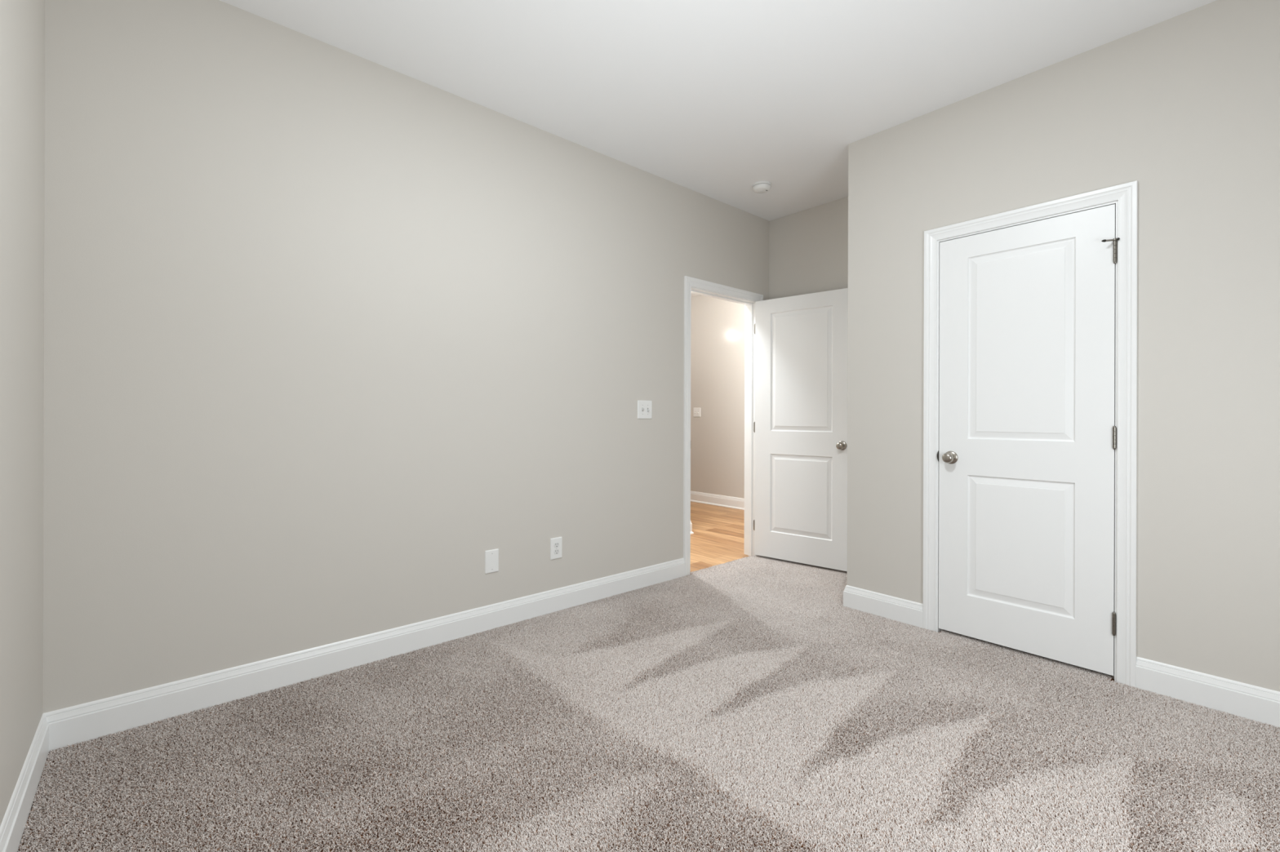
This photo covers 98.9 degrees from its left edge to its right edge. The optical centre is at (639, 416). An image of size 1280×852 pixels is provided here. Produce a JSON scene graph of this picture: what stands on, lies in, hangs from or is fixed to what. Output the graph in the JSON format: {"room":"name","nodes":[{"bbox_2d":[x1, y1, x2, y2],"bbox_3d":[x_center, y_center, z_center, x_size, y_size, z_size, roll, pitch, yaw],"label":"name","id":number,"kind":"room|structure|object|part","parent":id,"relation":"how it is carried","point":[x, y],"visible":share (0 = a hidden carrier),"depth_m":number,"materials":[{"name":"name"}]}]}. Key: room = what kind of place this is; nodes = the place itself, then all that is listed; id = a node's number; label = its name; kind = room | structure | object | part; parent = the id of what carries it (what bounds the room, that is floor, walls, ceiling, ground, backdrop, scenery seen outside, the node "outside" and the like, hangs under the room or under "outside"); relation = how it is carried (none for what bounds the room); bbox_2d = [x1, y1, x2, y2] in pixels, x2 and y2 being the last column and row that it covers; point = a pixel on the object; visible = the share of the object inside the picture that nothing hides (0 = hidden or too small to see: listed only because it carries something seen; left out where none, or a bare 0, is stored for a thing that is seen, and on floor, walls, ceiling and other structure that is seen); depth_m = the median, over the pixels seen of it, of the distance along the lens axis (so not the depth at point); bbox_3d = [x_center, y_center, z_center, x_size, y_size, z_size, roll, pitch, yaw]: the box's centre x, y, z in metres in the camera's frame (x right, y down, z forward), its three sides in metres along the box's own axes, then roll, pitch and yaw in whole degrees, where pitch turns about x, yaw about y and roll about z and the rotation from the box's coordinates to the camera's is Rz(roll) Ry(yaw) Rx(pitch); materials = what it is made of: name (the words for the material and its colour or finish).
{"room":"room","nodes":[
{"label":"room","id":0,"kind":"room"},
{"bbox_2d":[0,0,44,826],"bbox_3d":[-0.896,-0.244,0.505,0.115,2.755,3.675,0,0,-41],"label":"wall","id":1,"kind":"structure","parent":0,"point":[22,22],"depth_m":1.52,"materials":[{"name":"grey paint"}]},
{"bbox_2d":[0,713,48,851],"bbox_3d":[-0.851,1.066,0.548,0.016,0.135,3.445,0,0,-41],"label":"baseboard","id":2,"kind":"structure","parent":1,"relation":"attached to","point":[12,827],"depth_m":1.51,"materials":[{"name":"white wood"}]},
{"bbox_2d":[43,0,769,713],"bbox_3d":[-0.501,-0.243,3.231,4.088,2.755,0.115,0,0,-41],"label":"wall","id":3,"kind":"structure","parent":0,"point":[330,331],"depth_m":2.37,"materials":[{"name":"grey paint"}]},
{"bbox_2d":[44,558,684,752],"bbox_3d":[-0.841,1.066,2.846,3.076,0.135,0.016,0,0,-41],"label":"baseboard","id":4,"kind":"structure","parent":3,"relation":"attached to","point":[86,722],"depth_m":2.34,"materials":[{"name":"white wood"}]},
{"bbox_2d":[484,548,498,573],"bbox_3d":[-0.783,0.769,2.902,0.078,0.122,0.008,0,0,-41],"label":"blank wall plate","id":5,"kind":"object","parent":3,"relation":"attached to","point":[491,557],"visible":1,"depth_m":2.90,"materials":[{"name":"white plastic"}]},
{"bbox_2d":[550,537,562,559],"bbox_3d":[-0.483,0.765,3.167,0.079,0.122,0.008,0,0,-41],"label":"wall outlet","id":6,"kind":"object","parent":3,"relation":"attached to","point":[556,544],"visible":1,"depth_m":3.16,"materials":[{"name":"white plastic"}]},
{"bbox_2d":[554,549,559,554],"bbox_3d":[-0.481,0.784,3.165,0.034,0.028,0.002,0,0,-41],"label":"receptacle","id":7,"kind":"object","parent":6,"relation":"attached to","point":[556,551],"depth_m":3.16,"materials":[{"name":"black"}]},
{"bbox_2d":[554,542,559,547],"bbox_3d":[-0.481,0.745,3.165,0.034,0.028,0.002,0,0,-41],"label":"receptacle","id":8,"kind":"object","parent":6,"relation":"attached to","point":[556,544],"depth_m":3.16,"materials":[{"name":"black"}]},
{"bbox_2d":[637,400,652,418],"bbox_3d":[0.037,-0.042,3.616,0.126,0.122,0.021,0,0,-41],"label":"light switch","id":9,"kind":"object","parent":3,"relation":"attached to","point":[644,407],"visible":1,"depth_m":3.62,"materials":[{"name":"white plastic"}]},
{"bbox_2d":[683,275,763,576],"bbox_3d":[0.612,0.075,4.215,0.910,2.125,0.149,0,0,-41],"label":"door frame","id":10,"kind":"structure","parent":3,"relation":"attached to","point":[691,285],"depth_m":4.32,"materials":[{"name":"white wood"}]},
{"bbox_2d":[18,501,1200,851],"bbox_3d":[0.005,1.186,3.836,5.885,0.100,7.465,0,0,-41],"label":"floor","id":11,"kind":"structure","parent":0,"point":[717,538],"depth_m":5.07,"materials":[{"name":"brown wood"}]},
{"bbox_2d":[17,555,1279,851],"label":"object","id":12,"kind":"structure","parent":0,"point":[765,631],"depth_m":1.84,"materials":[{"name":"grey carpet"}]},
{"bbox_2d":[690,294,744,498],"bbox_3d":[0.954,-0.239,7.123,0.115,2.755,3.790,0,0,-41],"label":"wall","id":13,"kind":"structure","parent":0,"point":[717,325],"depth_m":7.00,"materials":[{"name":"grey paint"}]},
{"bbox_2d":[693,408,700,417],"bbox_3d":[0.749,-0.048,7.252,0.021,0.122,0.129,0,0,-41],"label":"light switch","id":14,"kind":"object","parent":13,"relation":"attached to","point":[696,411],"visible":1,"depth_m":7.25,"materials":[{"name":"white plastic"}]},
{"bbox_2d":[690,491,744,510],"bbox_3d":[0.896,1.071,7.076,0.028,0.135,3.790,0,0,-41],"label":"baseboard","id":15,"kind":"structure","parent":13,"relation":"attached to","point":[698,497],"depth_m":6.97,"materials":[{"name":"white wood"}]},
{"bbox_2d":[219,0,1216,221],"bbox_3d":[0.682,-1.667,1.897,4.318,0.100,3.675,0,0,-41],"label":"ceiling","id":16,"kind":"structure","parent":0,"point":[716,100],"depth_m":2.48,"materials":[{"name":"white paint"}]},
{"bbox_2d":[752,181,771,193],"bbox_3d":[0.851,-1.594,3.832,0.129,0.046,0.129,0,0,-41],"label":"smoke detector","id":17,"kind":"object","parent":16,"relation":"attached to","point":[760,187],"visible":1,"depth_m":3.79,"materials":[{"name":"white plastic"}]},
{"bbox_2d":[753,288,848,571],"bbox_3d":[1.211,0.097,4.169,0.792,2.027,0.160,0,0,40],"label":"door","id":18,"kind":"structure","parent":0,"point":[800,425],"depth_m":4.13,"materials":[{"name":"white wood"}]},
{"bbox_3d":[1.431,0.213,3.914,0.054,0.054,0.054,0,0,40],"label":"knob","id":19,"kind":"part","parent":18,"relation":"part of","materials":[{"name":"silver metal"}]},
{"bbox_2d":[768,196,848,299],"bbox_3d":[2.214,-0.235,3.332,0.115,2.755,3.560,0,0,-41],"label":"wall","id":20,"kind":"structure","parent":0,"point":[808,248],"depth_m":4.26,"materials":[{"name":"grey paint"}]},
{"bbox_2d":[847,0,1279,692],"bbox_3d":[2.292,-0.235,2.608,0.728,2.755,2.372,0,0,-41],"label":"wall","id":21,"kind":"structure","parent":0,"point":[1185,107],"depth_m":2.24,"materials":[{"name":"grey paint"}]},
{"bbox_2d":[843,585,922,627],"bbox_3d":[1.629,1.073,3.329,0.728,0.135,0.451,0,0,-41],"label":"baseboard","id":22,"kind":"structure","parent":21,"relation":"attached to","point":[906,611],"depth_m":3.08,"materials":[{"name":"white wood"}]},
{"bbox_2d":[938,204,1119,675],"bbox_3d":[1.820,0.102,2.618,0.160,2.024,0.722,0,0,-41],"label":"door","id":23,"kind":"structure","parent":21,"relation":"in","point":[1028,429],"depth_m":2.57,"materials":[{"name":"white wood"}]},
{"bbox_3d":[1.580,0.214,2.808,0.054,0.054,0.054,0,0,-41],"label":"knob","id":24,"kind":"part","parent":23,"relation":"part of","materials":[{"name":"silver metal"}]},
{"bbox_2d":[922,180,1137,687],"bbox_3d":[1.839,0.079,2.645,0.133,2.125,0.847,0,0,-41],"label":"door frame","id":25,"kind":"structure","parent":21,"relation":"attached to","point":[1124,196],"depth_m":2.34,"materials":[{"name":"white wood"}]},
{"bbox_2d":[1135,656,1279,727],"bbox_3d":[2.434,1.076,1.881,0.016,0.135,1.090,0,0,-41],"label":"baseboard","id":26,"kind":"structure","parent":21,"relation":"attached to","point":[1258,704],"depth_m":2.12,"materials":[{"name":"white wood"}]},
{"bbox_3d":[-0.555,-0.243,4.460,2.676,2.755,0.115,0,0,-41],"label":"wall","id":27,"kind":"structure","parent":0,"visible":0},
{"bbox_2d":[690,521,693,533],"bbox_3d":[-0.539,1.067,4.459,2.704,0.135,0.143,0,0,-41],"label":"baseboard","id":28,"kind":"structure","parent":27,"relation":"attached to","point":[691,532],"depth_m":5.29,"materials":[{"name":"white wood"}]}
]}

